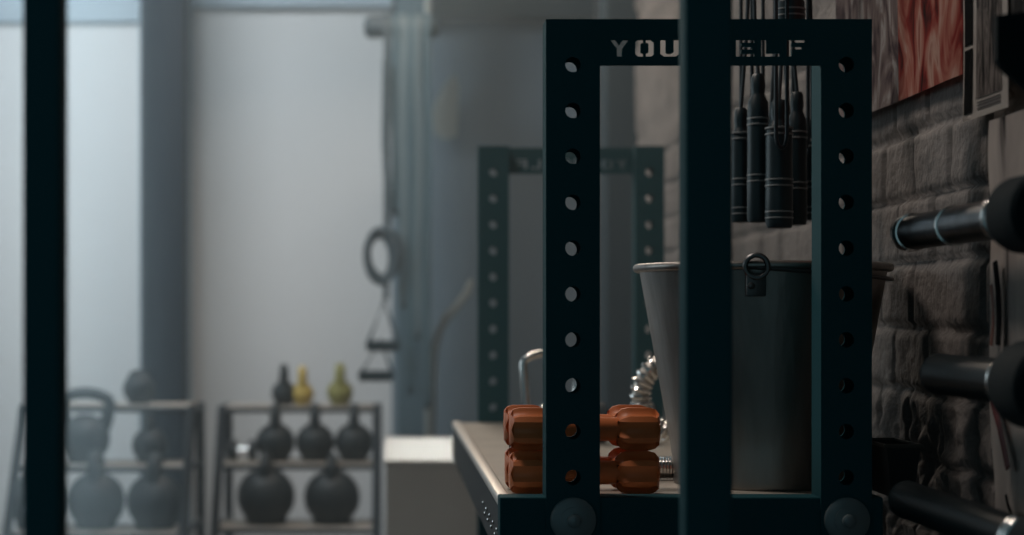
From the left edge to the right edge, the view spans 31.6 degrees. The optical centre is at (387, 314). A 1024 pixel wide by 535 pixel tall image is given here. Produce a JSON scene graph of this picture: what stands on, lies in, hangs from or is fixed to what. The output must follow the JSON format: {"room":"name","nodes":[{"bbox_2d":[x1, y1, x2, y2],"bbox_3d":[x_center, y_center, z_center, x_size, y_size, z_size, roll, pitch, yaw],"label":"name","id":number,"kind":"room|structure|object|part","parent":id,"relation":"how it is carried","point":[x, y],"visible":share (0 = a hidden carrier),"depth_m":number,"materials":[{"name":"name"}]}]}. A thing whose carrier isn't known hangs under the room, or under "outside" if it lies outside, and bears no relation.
{"room":"gym","nodes":[
{"label":"gym","id":0,"kind":"room"},
{"bbox_2d":[141,0,187,523],"bbox_3d":[-0.834,-0.400,6.660,0.174,3.100,0.160,0,0,0],"label":"pillar","id":1,"kind":"structure","parent":0,"point":[164,23],"depth_m":6.58,"materials":[{"name":"grey paint"}]},
{"bbox_2d":[0,9,576,534],"bbox_3d":[-1.100,-0.400,7.050,4.200,3.100,0.100,0,0,0],"label":"wall","id":2,"kind":"structure","parent":0,"point":[288,162],"depth_m":7.00,"materials":[{"name":"white paint"}]},
{"bbox_2d":[0,0,138,22],"bbox_3d":[-1.735,-1.331,6.980,1.544,0.395,0.030,0,0,0],"label":"trim","id":3,"kind":"structure","parent":2,"relation":"attached to","point":[11,11],"depth_m":6.96,"materials":[{"name":"grey paint"}]},
{"bbox_2d":[139,0,192,534],"bbox_3d":[-0.861,-0.290,6.980,0.205,2.476,0.030,0,0,0],"label":"trim","id":4,"kind":"structure","parent":2,"relation":"attached to","point":[190,8],"depth_m":6.96,"materials":[{"name":"grey paint"}]},
{"bbox_2d":[192,0,391,8],"bbox_3d":[-0.371,-1.357,6.973,0.772,0.336,0.045,0,0,0],"label":"trim","id":5,"kind":"structure","parent":2,"relation":"attached to","point":[196,4],"depth_m":6.95,"materials":[{"name":"grey paint"}]},
{"bbox_2d":[432,74,458,139],"bbox_3d":[0.221,-0.800,6.910,0.103,0.256,0.020,0,0,0],"label":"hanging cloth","id":6,"kind":"object","parent":2,"relation":"hanging from","point":[445,110],"visible":1,"depth_m":6.90,"materials":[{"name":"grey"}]},
{"bbox_2d":[392,0,594,22],"bbox_3d":[0.424,-1.323,6.935,0.818,0.375,0.110,0,0,0],"label":"trim","id":7,"kind":"structure","parent":2,"relation":"attached to","point":[447,11],"depth_m":6.88,"materials":[{"name":"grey paint"}]},
{"bbox_2d":[397,0,424,436],"bbox_3d":[0.094,-0.400,6.610,0.123,3.100,0.220,0,0,0],"label":"trim","id":8,"kind":"structure","parent":0,"point":[410,407],"depth_m":6.50,"materials":[{"name":"grey paint"}]},
{"bbox_2d":[364,15,439,37],"bbox_3d":[0.049,-1.008,6.385,0.266,0.080,0.250,0,0,0],"label":"wall bar","id":9,"kind":"object","parent":8,"relation":"attached to","point":[373,24],"visible":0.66,"depth_m":6.27,"materials":[{"name":"grey metal"}]},
{"bbox_2d":[357,60,404,380],"bbox_3d":[-0.026,-0.326,6.220,0.168,1.111,0.044,0,0,0],"label":"trainer","id":10,"kind":"object","parent":9,"relation":"hanging from","point":[396,256],"visible":1,"depth_m":6.22,"materials":[{"name":"grey"}]},
{"bbox_2d":[383,13,391,226],"bbox_3d":[-0.003,-0.674,6.290,0.033,0.762,0.090,0,0,0],"label":"band","id":11,"kind":"object","parent":9,"relation":"hanging from","point":[387,53],"visible":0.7,"depth_m":6.25,"materials":[{"name":"grey rubber"}]},
{"bbox_2d":[391,13,398,216],"bbox_3d":[0.025,-0.699,6.290,0.030,0.712,0.089,0,0,0],"label":"band","id":12,"kind":"object","parent":9,"relation":"hanging from","point":[395,22],"visible":1,"depth_m":6.25,"materials":[{"name":"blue rubber"}]},
{"bbox_2d":[399,13,407,308],"bbox_3d":[0.052,-0.538,6.290,0.032,1.034,0.089,0,0,0],"label":"band","id":13,"kind":"object","parent":9,"relation":"hanging from","point":[403,196],"visible":0.97,"depth_m":6.25,"materials":[{"name":"grey rubber"}]},
{"bbox_2d":[406,13,415,393],"bbox_3d":[0.080,-0.389,6.290,0.032,1.331,0.090,0,0,0],"label":"band","id":14,"kind":"object","parent":9,"relation":"hanging from","point":[411,16],"visible":1,"depth_m":6.25,"materials":[{"name":"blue rubber"}]},
{"bbox_2d":[414,13,421,338],"bbox_3d":[0.105,-0.485,6.290,0.027,1.138,0.089,0,0,0],"label":"band","id":15,"kind":"object","parent":9,"relation":"hanging from","point":[417,45],"visible":0.97,"depth_m":6.25,"materials":[{"name":"grey rubber"}]},
{"bbox_2d":[423,13,431,408],"bbox_3d":[0.136,-0.363,6.290,0.032,1.383,0.089,0,0,0],"label":"band","id":16,"kind":"object","parent":9,"relation":"hanging from","point":[427,119],"visible":1,"depth_m":6.25,"materials":[{"name":"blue rubber"}]},
{"bbox_2d":[431,279,475,436],"bbox_3d":[0.233,0.218,6.600,0.178,0.701,0.027,0,0,0],"label":"rope","id":17,"kind":"object","parent":8,"relation":"hanging from","point":[457,305],"visible":0.77,"depth_m":6.59,"materials":[{"name":"grey fabric"}]},
{"bbox_2d":[594,0,1023,534],"bbox_3d":[0.795,-0.400,3.600,0.035,3.100,6.800,0,0,0],"label":"wall","id":18,"kind":"structure","parent":0,"point":[925,158],"depth_m":2.71,"materials":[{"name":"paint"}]},
{"bbox_2d":[599,0,638,409],"bbox_3d":[0.749,-0.400,5.825,0.118,3.100,0.150,0,0,0],"label":"trim","id":19,"kind":"structure","parent":18,"relation":"attached to","point":[617,83],"depth_m":5.75,"materials":[{"name":"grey paint"}]},
{"bbox_2d":[836,0,962,116],"bbox_3d":[0.772,-0.633,2.759,0.006,0.620,0.685,0,0,0],"label":"poster","id":20,"kind":"object","parent":18,"relation":"attached to","point":[917,45],"visible":0.69,"depth_m":2.67,"materials":[{"name":"red paper"}]},
{"bbox_2d":[836,0,898,116],"bbox_3d":[0.772,-0.633,2.913,0.005,0.620,0.377,0,0,0],"label":"print","id":21,"kind":"object","parent":20,"relation":"attached to","point":[884,14],"depth_m":2.82},
{"bbox_2d":[898,0,962,100],"bbox_3d":[0.772,-0.633,2.571,0.005,0.620,0.308,0,0,0],"label":"print","id":22,"kind":"object","parent":20,"relation":"attached to","point":[930,32],"depth_m":2.57},
{"bbox_2d":[963,0,1007,121],"bbox_3d":[0.769,-0.488,2.319,0.006,0.460,0.178,0,0,-1],"label":"picture frame","id":23,"kind":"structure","parent":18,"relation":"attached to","point":[985,87],"depth_m":2.33,"materials":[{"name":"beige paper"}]},
{"bbox_2d":[988,110,1023,513],"bbox_3d":[0.770,0.151,2.091,0.020,0.798,0.437,0,0,0],"label":"sheet","id":24,"kind":"object","parent":18,"relation":"attached to","point":[1006,133],"visible":0.66,"depth_m":2.24,"materials":[{"name":"beige"}]},
{"bbox_2d":[993,12,1023,90],"bbox_3d":[0.726,0.075,1.366,0.167,0.950,1.092,0,0,0],"label":"wall bracket","id":25,"kind":"object","parent":18,"relation":"attached to","point":[1008,29],"visible":1,"depth_m":1.90,"materials":[{"name":"black metal"}]},
{"bbox_2d":[888,480,1023,534],"bbox_3d":[0.690,0.245,1.245,0.080,0.080,2.310,0,0,0],"label":"barbell","id":26,"kind":"object","parent":25,"relation":"on","point":[945,513],"visible":1,"depth_m":2.15,"materials":[{"name":"black metal"}]},
{"bbox_2d":[919,340,1023,427],"bbox_3d":[0.694,0.074,1.290,0.097,0.097,1.960,0,0,0],"label":"barbell","id":27,"kind":"object","parent":25,"relation":"on","point":[999,381],"visible":1,"depth_m":2.03,"materials":[{"name":"black metal"}]},
{"bbox_2d":[1011,0,1023,12],"bbox_3d":[0.770,-0.503,2.087,0.003,0.430,0.272,0,0,0],"label":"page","id":28,"kind":"object","parent":18,"relation":"attached to","point":[1017,6],"visible":0.16,"depth_m":2.20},
{"bbox_3d":[0.670,-0.800,2.875,0.280,0.040,0.310,0,0,0],"label":"hook rail","id":29,"kind":"object","parent":18,"relation":"attached to","visible":0},
{"bbox_2d":[739,0,753,101],"bbox_3d":[0.588,-0.525,2.950,0.024,0.549,0.006,0,0,0],"label":"loop","id":30,"kind":"object","parent":29,"relation":"hanging from","point":[740,1],"visible":0.2,"depth_m":2.95,"materials":[{"name":"black"}]},
{"bbox_2d":[732,0,768,222],"bbox_3d":[0.579,-0.480,2.871,0.041,0.670,0.097,0,0,-14],"label":"rope","id":31,"kind":"object","parent":29,"relation":"hanging from","point":[748,135],"visible":0.83,"depth_m":2.83,"materials":[{"name":"black plastic"}]},
{"bbox_2d":[761,0,773,99],"bbox_3d":[0.620,-0.533,2.930,0.026,0.535,0.006,0,0,0],"label":"loop","id":32,"kind":"object","parent":29,"relation":"hanging from","point":[762,1],"visible":0.15,"depth_m":2.93,"materials":[{"name":"black"}]},
{"bbox_2d":[769,54,790,122],"bbox_3d":[0.648,-0.486,2.973,0.066,0.658,0.042,0,0,0],"label":"rope","id":33,"kind":"object","parent":29,"relation":"hanging from","point":[771,87],"visible":0.02,"depth_m":2.97,"materials":[{"name":"black plastic"}]},
{"bbox_2d":[774,0,788,149],"bbox_3d":[0.599,-0.525,2.740,0.023,0.549,0.006,0,0,0],"label":"loop","id":34,"kind":"object","parent":29,"relation":"hanging from","point":[776,140],"visible":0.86,"depth_m":2.74,"materials":[{"name":"black"}]},
{"bbox_2d":[765,40,807,228],"bbox_3d":[0.630,-0.475,2.849,0.044,0.681,0.150,0,0,24],"label":"rope","id":35,"kind":"object","parent":29,"relation":"hanging from","point":[786,182],"visible":0.86,"depth_m":2.79,"materials":[{"name":"black plastic"}]},
{"bbox_2d":[778,0,812,220],"bbox_3d":[0.653,-0.486,2.867,0.047,0.659,0.272,0,0,19],"label":"rope","id":36,"kind":"object","parent":29,"relation":"hanging from","point":[797,8],"visible":0.37,"depth_m":2.97,"materials":[{"name":"black plastic"}]},
{"bbox_2d":[791,0,809,146],"bbox_3d":[0.676,-0.534,2.950,0.031,0.533,0.006,0,0,0],"label":"loop","id":37,"kind":"object","parent":29,"relation":"hanging from","point":[807,1],"visible":0.23,"depth_m":2.95,"materials":[{"name":"black"}]},
{"bbox_2d":[890,175,1023,253],"bbox_3d":[0.699,-0.110,1.330,0.086,0.086,2.180,0,0,0],"label":"barbell","id":38,"kind":"object","parent":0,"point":[999,218],"visible":1,"depth_m":2.10,"materials":[{"name":"metal"}]},
{"bbox_3d":[-1.150,1.200,3.250,4.300,0.100,7.700,0,0,0],"label":"floor","id":39,"kind":"structure","parent":0,"visible":0},
{"bbox_2d":[23,0,67,534],"bbox_3d":[-0.308,-0.081,1.621,0.134,2.462,0.122,0,0,0],"label":"upright","id":40,"kind":"object","parent":39,"relation":"on","point":[45,22],"visible":1,"depth_m":1.60,"materials":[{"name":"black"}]},
{"bbox_2d":[2,402,204,534],"bbox_3d":[-0.874,0.713,5.480,0.574,0.874,0.941,0,0,0],"label":"rack","id":41,"kind":"object","parent":39,"relation":"on","point":[195,411],"visible":0.62,"depth_m":5.54,"materials":[{"name":"grey metal"}]},
{"bbox_3d":[-1.137,0.702,5.335,0.030,0.853,0.595,0,0,0],"label":"leg","id":42,"kind":"part","parent":41,"relation":"part of","materials":[{"name":"grey metal"}]},
{"bbox_2d":[13,477,22,529],"bbox_3d":[-1.070,0.533,5.485,0.174,0.233,0.174,0,0,0],"label":"kettlebell","id":43,"kind":"object","parent":41,"relation":"on","point":[18,488],"visible":0.2,"depth_m":5.42,"materials":[{"name":"black metal"}]},
{"bbox_2d":[68,387,115,463],"bbox_3d":[-0.945,0.342,5.615,0.156,0.235,0.156,0,0,41],"label":"kettlebell","id":44,"kind":"object","parent":41,"relation":"on","point":[87,433],"visible":0.72,"depth_m":5.57,"materials":[{"name":"black metal"}]},
{"bbox_3d":[-0.945,0.292,5.615,0.192,0.136,0.050,0,0,0],"label":"handle","id":45,"kind":"part","parent":44,"relation":"part of","materials":[{"name":"black metal"}]},
{"bbox_3d":[-0.874,0.660,5.370,0.524,0.020,0.019,0,0,0],"label":"rail","id":46,"kind":"part","parent":41,"relation":"part of","materials":[{"name":"grey metal"}]},
{"bbox_2d":[12,524,177,532],"bbox_3d":[-0.874,0.653,5.490,0.504,0.006,0.240,0,0,0],"label":"shelf","id":47,"kind":"object","parent":41,"relation":"on","point":[120,528],"depth_m":5.43,"materials":[{"name":"silver metal"}]},
{"bbox_2d":[68,449,124,529],"bbox_3d":[-0.890,0.529,5.485,0.177,0.240,0.177,0,0,0],"label":"kettlebell","id":48,"kind":"object","parent":41,"relation":"on","point":[96,499],"visible":0.99,"depth_m":5.42,"materials":[{"name":"black metal"}]},
{"bbox_3d":[-0.890,0.470,5.485,0.052,0.122,0.147,0,0,0],"label":"handle","id":49,"kind":"part","parent":48,"relation":"part of","materials":[{"name":"black metal"}]},
{"bbox_3d":[-0.874,0.471,5.495,0.524,0.020,0.019,0,0,0],"label":"rail","id":50,"kind":"part","parent":41,"relation":"part of","materials":[{"name":"grey metal"}]},
{"bbox_2d":[21,460,182,465],"bbox_3d":[-0.874,0.464,5.615,0.504,0.006,0.240,0,0,0],"label":"tray","id":51,"kind":"object","parent":41,"relation":"on","point":[107,462],"depth_m":5.59,"materials":[{"name":"silver metal"}]},
{"bbox_3d":[-0.874,0.294,5.620,0.524,0.020,0.019,0,0,0],"label":"rail","id":52,"kind":"part","parent":41,"relation":"part of","materials":[{"name":"grey metal"}]},
{"bbox_2d":[68,402,196,405],"bbox_3d":[-0.874,0.287,5.740,0.504,0.006,0.240,0,0,0],"label":"tray","id":53,"kind":"object","parent":41,"relation":"on","point":[69,403],"depth_m":5.71,"materials":[{"name":"silver metal"}]},
{"bbox_2d":[123,369,154,403],"bbox_3d":[-0.794,0.228,5.740,0.102,0.110,0.102,0,0,-29],"label":"medicine ball","id":54,"kind":"object","parent":41,"relation":"on","point":[139,387],"visible":1,"depth_m":5.71,"materials":[{"name":"black leather"}]},
{"bbox_3d":[-0.794,0.194,5.740,0.080,0.042,0.026,0,0,-29],"label":"handle","id":55,"kind":"part","parent":54,"relation":"part of","materials":[{"name":"black metal"}]},
{"bbox_2d":[132,414,167,462],"bbox_3d":[-0.742,0.385,5.615,0.112,0.151,0.112,0,0,0],"label":"kettlebell","id":56,"kind":"object","parent":41,"relation":"on","point":[149,439],"visible":0.88,"depth_m":5.58,"materials":[{"name":"black metal"}]},
{"bbox_3d":[-0.742,0.347,5.615,0.029,0.075,0.090,0,0,0],"label":"handle","id":57,"kind":"part","parent":56,"relation":"part of","materials":[{"name":"black metal"}]},
{"bbox_2d":[126,451,180,529],"bbox_3d":[-0.710,0.531,5.485,0.174,0.236,0.174,0,0,0],"label":"kettlebell","id":58,"kind":"object","parent":41,"relation":"on","point":[153,499],"visible":0.98,"depth_m":5.42,"materials":[{"name":"black metal"}]},
{"bbox_3d":[-0.710,0.473,5.485,0.052,0.120,0.145,0,0,0],"label":"handle","id":59,"kind":"part","parent":58,"relation":"part of","materials":[{"name":"black metal"}]},
{"bbox_3d":[-0.612,0.702,5.335,0.030,0.853,0.595,0,0,0],"label":"leg","id":60,"kind":"part","parent":41,"relation":"part of","materials":[{"name":"grey metal"}]},
{"bbox_3d":[-0.612,0.664,5.626,0.019,0.020,0.511,0,0,0],"label":"rail","id":61,"kind":"part","parent":41,"relation":"part of","materials":[{"name":"grey metal"}]},
{"bbox_3d":[-0.612,0.475,5.683,0.019,0.020,0.375,0,0,0],"label":"rail","id":62,"kind":"part","parent":41,"relation":"part of","materials":[{"name":"grey metal"}]},
{"bbox_3d":[-0.612,0.298,5.740,0.019,0.020,0.240,0,0,0],"label":"rail","id":63,"kind":"part","parent":41,"relation":"part of","materials":[{"name":"grey metal"}]},
{"bbox_3d":[-0.612,0.702,5.885,0.030,0.838,0.080,0,0,0],"label":"leg","id":64,"kind":"part","parent":41,"relation":"part of","materials":[{"name":"grey metal"}]},
{"bbox_2d":[210,403,381,534],"bbox_3d":[-0.299,0.726,5.958,0.574,0.848,0.904,0,0,0],"label":"rack","id":65,"kind":"object","parent":39,"relation":"on","point":[227,525],"visible":0.98,"depth_m":5.96,"materials":[{"name":"grey metal"}]},
{"bbox_3d":[-0.561,0.715,5.813,0.030,0.826,0.559,0,0,0],"label":"leg","id":66,"kind":"part","parent":65,"relation":"part of","materials":[{"name":"grey metal"}]},
{"bbox_3d":[-0.561,0.704,6.086,0.019,0.020,0.513,0,0,0],"label":"rail","id":67,"kind":"part","parent":65,"relation":"part of","materials":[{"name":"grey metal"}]},
{"bbox_3d":[-0.561,0.715,6.345,0.030,0.811,0.080,0,0,0],"label":"leg","id":68,"kind":"part","parent":65,"relation":"part of","materials":[{"name":"grey metal"}]},
{"bbox_2d":[229,439,256,460],"bbox_3d":[-0.489,0.456,6.075,0.094,0.072,0.072,0,0,0],"label":"dumbbell","id":69,"kind":"object","parent":65,"relation":"on","point":[234,449],"visible":1,"depth_m":6.05,"materials":[{"name":"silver metal"}]},
{"bbox_3d":[-0.489,0.456,6.075,0.040,0.026,0.025,0,0,0],"label":"handle","id":70,"kind":"part","parent":69,"relation":"part of","materials":[{"name":"silver metal"}]},
{"bbox_2d":[237,450,294,525],"bbox_3d":[-0.403,0.567,5.945,0.192,0.244,0.192,0,0,0],"label":"kettlebell","id":71,"kind":"object","parent":65,"relation":"on","point":[265,495],"visible":1,"depth_m":5.88,"materials":[{"name":"black metal"}]},
{"bbox_3d":[-0.403,0.503,5.945,0.049,0.114,0.154,0,0,0],"label":"handle","id":72,"kind":"part","parent":71,"relation":"part of","materials":[{"name":"black metal"}]},
{"bbox_2d":[256,403,294,461],"bbox_3d":[-0.380,0.394,6.075,0.132,0.196,0.132,0,0,0],"label":"kettlebell","id":73,"kind":"object","parent":65,"relation":"on","point":[276,437],"visible":0.91,"depth_m":6.03,"materials":[{"name":"black metal"}]},
{"bbox_3d":[-0.380,0.350,6.075,0.044,0.109,0.114,0,0,0],"label":"handle","id":74,"kind":"part","parent":73,"relation":"part of","materials":[{"name":"black metal"}]},
{"bbox_2d":[272,364,293,404],"bbox_3d":[-0.358,0.239,6.200,0.086,0.142,0.086,0,0,0],"label":"kettlebell","id":75,"kind":"object","parent":65,"relation":"on","point":[283,390],"visible":0.98,"depth_m":6.17,"materials":[{"name":"black metal"}]},
{"bbox_3d":[-0.358,0.211,6.200,0.040,0.087,0.082,0,0,0],"label":"handle","id":76,"kind":"part","parent":75,"relation":"part of","materials":[{"name":"black metal"}]},
{"bbox_3d":[-0.299,0.700,5.830,0.524,0.020,0.019,0,0,0],"label":"rail","id":77,"kind":"part","parent":65,"relation":"part of","materials":[{"name":"grey metal"}]},
{"bbox_2d":[220,520,371,527],"bbox_3d":[-0.299,0.693,5.950,0.504,0.006,0.240,0,0,0],"label":"shelf","id":78,"kind":"object","parent":65,"relation":"on","point":[223,523],"depth_m":5.90,"materials":[{"name":"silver metal"}]},
{"bbox_2d":[223,458,371,463],"bbox_3d":[-0.299,0.496,6.075,0.504,0.006,0.240,0,0,0],"label":"tray","id":79,"kind":"object","parent":65,"relation":"on","point":[239,460],"depth_m":6.02,"materials":[{"name":"silver metal"}]},
{"bbox_3d":[-0.299,0.503,5.955,0.524,0.020,0.019,0,0,0],"label":"rail","id":80,"kind":"part","parent":65,"relation":"part of","materials":[{"name":"grey metal"}]},
{"bbox_3d":[-0.299,0.321,6.080,0.524,0.020,0.019,0,0,0],"label":"rail","id":81,"kind":"part","parent":65,"relation":"part of","materials":[{"name":"grey metal"}]},
{"bbox_2d":[226,404,374,406],"bbox_3d":[-0.299,0.314,6.200,0.504,0.006,0.240,0,0,0],"label":"tray","id":82,"kind":"object","parent":65,"relation":"on","point":[227,405],"depth_m":6.18,"materials":[{"name":"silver metal"}]},
{"bbox_2d":[293,366,313,404],"bbox_3d":[-0.294,0.242,6.200,0.079,0.136,0.079,0,0,0],"label":"kettlebell","id":83,"kind":"object","parent":65,"relation":"on","point":[303,394],"visible":1,"depth_m":6.17,"materials":[{"name":"yellow metal"}]},
{"bbox_3d":[-0.294,0.217,6.200,0.038,0.085,0.077,0,0,0],"label":"handle","id":84,"kind":"part","parent":83,"relation":"part of","materials":[{"name":"yellow plastic"}]},
{"bbox_2d":[296,403,333,461],"bbox_3d":[-0.246,0.394,6.075,0.132,0.196,0.132,0,0,0],"label":"kettlebell","id":85,"kind":"object","parent":65,"relation":"on","point":[314,440],"visible":0.98,"depth_m":6.03,"materials":[{"name":"black metal"}]},
{"bbox_3d":[-0.246,0.350,6.075,0.044,0.109,0.114,0,0,0],"label":"handle","id":86,"kind":"part","parent":85,"relation":"part of","materials":[{"name":"black metal"}]},
{"bbox_2d":[304,452,359,525],"bbox_3d":[-0.185,0.571,5.945,0.185,0.235,0.185,0,0,0],"label":"kettlebell","id":87,"kind":"object","parent":65,"relation":"on","point":[331,496],"visible":1,"depth_m":5.88,"materials":[{"name":"black metal"}]},
{"bbox_3d":[-0.185,0.509,5.945,0.047,0.110,0.149,0,0,0],"label":"handle","id":88,"kind":"part","parent":87,"relation":"part of","materials":[{"name":"black metal"}]},
{"bbox_2d":[327,363,352,404],"bbox_3d":[-0.165,0.237,6.200,0.090,0.146,0.090,0,0,0],"label":"kettlebell","id":89,"kind":"object","parent":65,"relation":"on","point":[339,392],"visible":1,"depth_m":6.17,"materials":[{"name":"green metal"}]},
{"bbox_3d":[-0.165,0.208,6.200,0.046,0.088,0.089,0,0,0],"label":"handle","id":90,"kind":"part","parent":89,"relation":"part of","materials":[{"name":"green plastic"}]},
{"bbox_2d":[335,403,371,461],"bbox_3d":[-0.115,0.394,6.075,0.132,0.196,0.132,0,0,0],"label":"kettlebell","id":91,"kind":"object","parent":65,"relation":"on","point":[353,440],"visible":1,"depth_m":6.03,"materials":[{"name":"black metal"}]},
{"bbox_3d":[-0.115,0.350,6.075,0.044,0.109,0.114,0,0,0],"label":"handle","id":92,"kind":"part","parent":91,"relation":"part of","materials":[{"name":"black metal"}]},
{"bbox_3d":[-0.037,0.715,5.813,0.030,0.826,0.559,0,0,0],"label":"leg","id":93,"kind":"part","parent":65,"relation":"part of","materials":[{"name":"grey metal"}]},
{"bbox_3d":[-0.037,0.715,6.345,0.030,0.811,0.080,0,0,0],"label":"leg","id":94,"kind":"part","parent":65,"relation":"part of","materials":[{"name":"grey metal"}]},
{"bbox_2d":[425,0,430,436],"bbox_3d":[0.143,-0.400,6.440,0.024,3.100,0.024,0,0,0],"label":"pipe","id":95,"kind":"object","parent":39,"relation":"on","point":[427,2],"visible":0.08,"depth_m":6.43,"materials":[{"name":"grey metal"}]},
{"bbox_2d":[385,437,476,534],"bbox_3d":[0.153,0.776,5.468,0.325,0.747,0.944,0,0,0],"label":"box","id":96,"kind":"object","parent":39,"relation":"on","point":[427,493],"visible":0.56,"depth_m":5.00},
{"bbox_3d":[0.153,0.412,5.468,0.325,0.018,0.944,0,0,0],"label":"panel","id":97,"kind":"part","parent":96,"relation":"part of","materials":[{"name":"white"}]},
{"bbox_3d":[0.153,0.785,5.009,0.317,0.729,0.018,0,0,0],"label":"panel","id":98,"kind":"part","parent":96,"relation":"part of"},
{"bbox_2d":[452,19,882,534],"bbox_3d":[0.415,0.374,3.392,0.527,1.553,1.924,0,0,0],"label":"rig","id":99,"kind":"object","parent":39,"relation":"on","point":[579,506],"visible":0.84,"depth_m":2.45,"materials":[{"name":"teal"}]},
{"bbox_2d":[519,350,576,407],"bbox_3d":[0.312,0.160,3.450,0.094,0.190,0.090,0,0,38],"label":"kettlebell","id":100,"kind":"object","parent":99,"relation":"on","point":[524,381],"visible":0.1,"depth_m":3.44,"materials":[{"name":"silver metal"}]},
{"bbox_2d":[504,447,647,487],"bbox_3d":[0.279,0.225,2.650,0.212,0.061,0.058,0,0,1],"label":"dumbbell","id":101,"kind":"object","parent":99,"relation":"on","point":[612,454],"visible":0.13,"depth_m":2.64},
{"bbox_2d":[503,405,644,445],"bbox_3d":[0.278,0.163,2.654,0.212,0.061,0.057,0,0,0],"label":"dumbbell","id":102,"kind":"object","parent":101,"relation":"on","point":[613,410],"visible":0.24,"depth_m":2.65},
{"bbox_3d":[0.279,0.225,2.650,0.116,0.037,0.037,0,0,1],"label":"handle","id":103,"kind":"part","parent":101,"relation":"part of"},
{"bbox_2d":[508,451,659,493],"bbox_3d":[0.280,0.225,2.575,0.212,0.061,0.057,0,0,0],"label":"dumbbell","id":104,"kind":"object","parent":99,"relation":"on","point":[631,472],"visible":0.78,"depth_m":2.56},
{"bbox_2d":[509,407,660,449],"bbox_3d":[0.281,0.163,2.578,0.212,0.061,0.058,0,0,-1],"label":"dumbbell","id":105,"kind":"object","parent":104,"relation":"on","point":[632,428],"visible":0.8,"depth_m":2.56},
{"bbox_3d":[0.281,0.163,2.578,0.116,0.037,0.037,0,0,-1],"label":"handle","id":106,"kind":"part","parent":105,"relation":"part of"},
{"bbox_3d":[0.280,0.225,2.575,0.116,0.037,0.037,0,0,0],"label":"handle","id":107,"kind":"part","parent":104,"relation":"part of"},
{"bbox_2d":[600,402,656,441],"bbox_3d":[0.468,0.215,3.600,0.134,0.082,0.082,0,0,0],"label":"dumbbell","id":108,"kind":"object","parent":99,"relation":"on","point":[603,408],"visible":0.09,"depth_m":3.58,"materials":[{"name":"black metal"}]},
{"bbox_2d":[629,356,668,441],"bbox_3d":[0.492,0.145,3.250,0.114,0.176,0.039,0,0,0],"label":"spring","id":109,"kind":"object","parent":99,"relation":"on","point":[643,382],"visible":0.4,"depth_m":3.24,"materials":[{"name":"silver metal"}]},
{"bbox_2d":[659,456,673,478],"bbox_3d":[0.415,0.238,2.800,0.068,0.036,0.036,0,0,0],"label":"spring","id":110,"kind":"object","parent":99,"relation":"on","point":[666,463],"visible":0.34,"depth_m":2.79,"materials":[{"name":"silver metal"}]},
{"bbox_2d":[633,252,893,490],"bbox_3d":[0.571,0.083,2.751,0.390,0.345,0.398,0,0,0],"label":"metal bucket","id":111,"kind":"object","parent":99,"relation":"on","point":[772,299],"visible":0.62,"depth_m":2.61,"materials":[{"name":"metal"}]},
{"bbox_3d":[0.665,-0.060,2.726,0.195,0.020,0.390,0,0,14],"label":"bail handle","id":112,"kind":"part","parent":111,"relation":"part of","materials":[{"name":"grey metal"}]},
{"bbox_2d":[872,438,923,495],"bbox_3d":[0.722,0.218,2.585,0.056,0.075,0.132,0,0,0],"label":"storage bin","id":113,"kind":"object","parent":99,"relation":"on","point":[894,460],"visible":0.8,"depth_m":2.52,"materials":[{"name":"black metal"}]},
{"bbox_2d":[679,0,731,534],"bbox_3d":[0.348,-0.081,1.975,0.151,2.462,0.130,0,0,0],"label":"upright","id":114,"kind":"object","parent":39,"relation":"on","point":[705,26],"visible":1,"depth_m":1.95,"materials":[{"name":"teal"}]}
]}

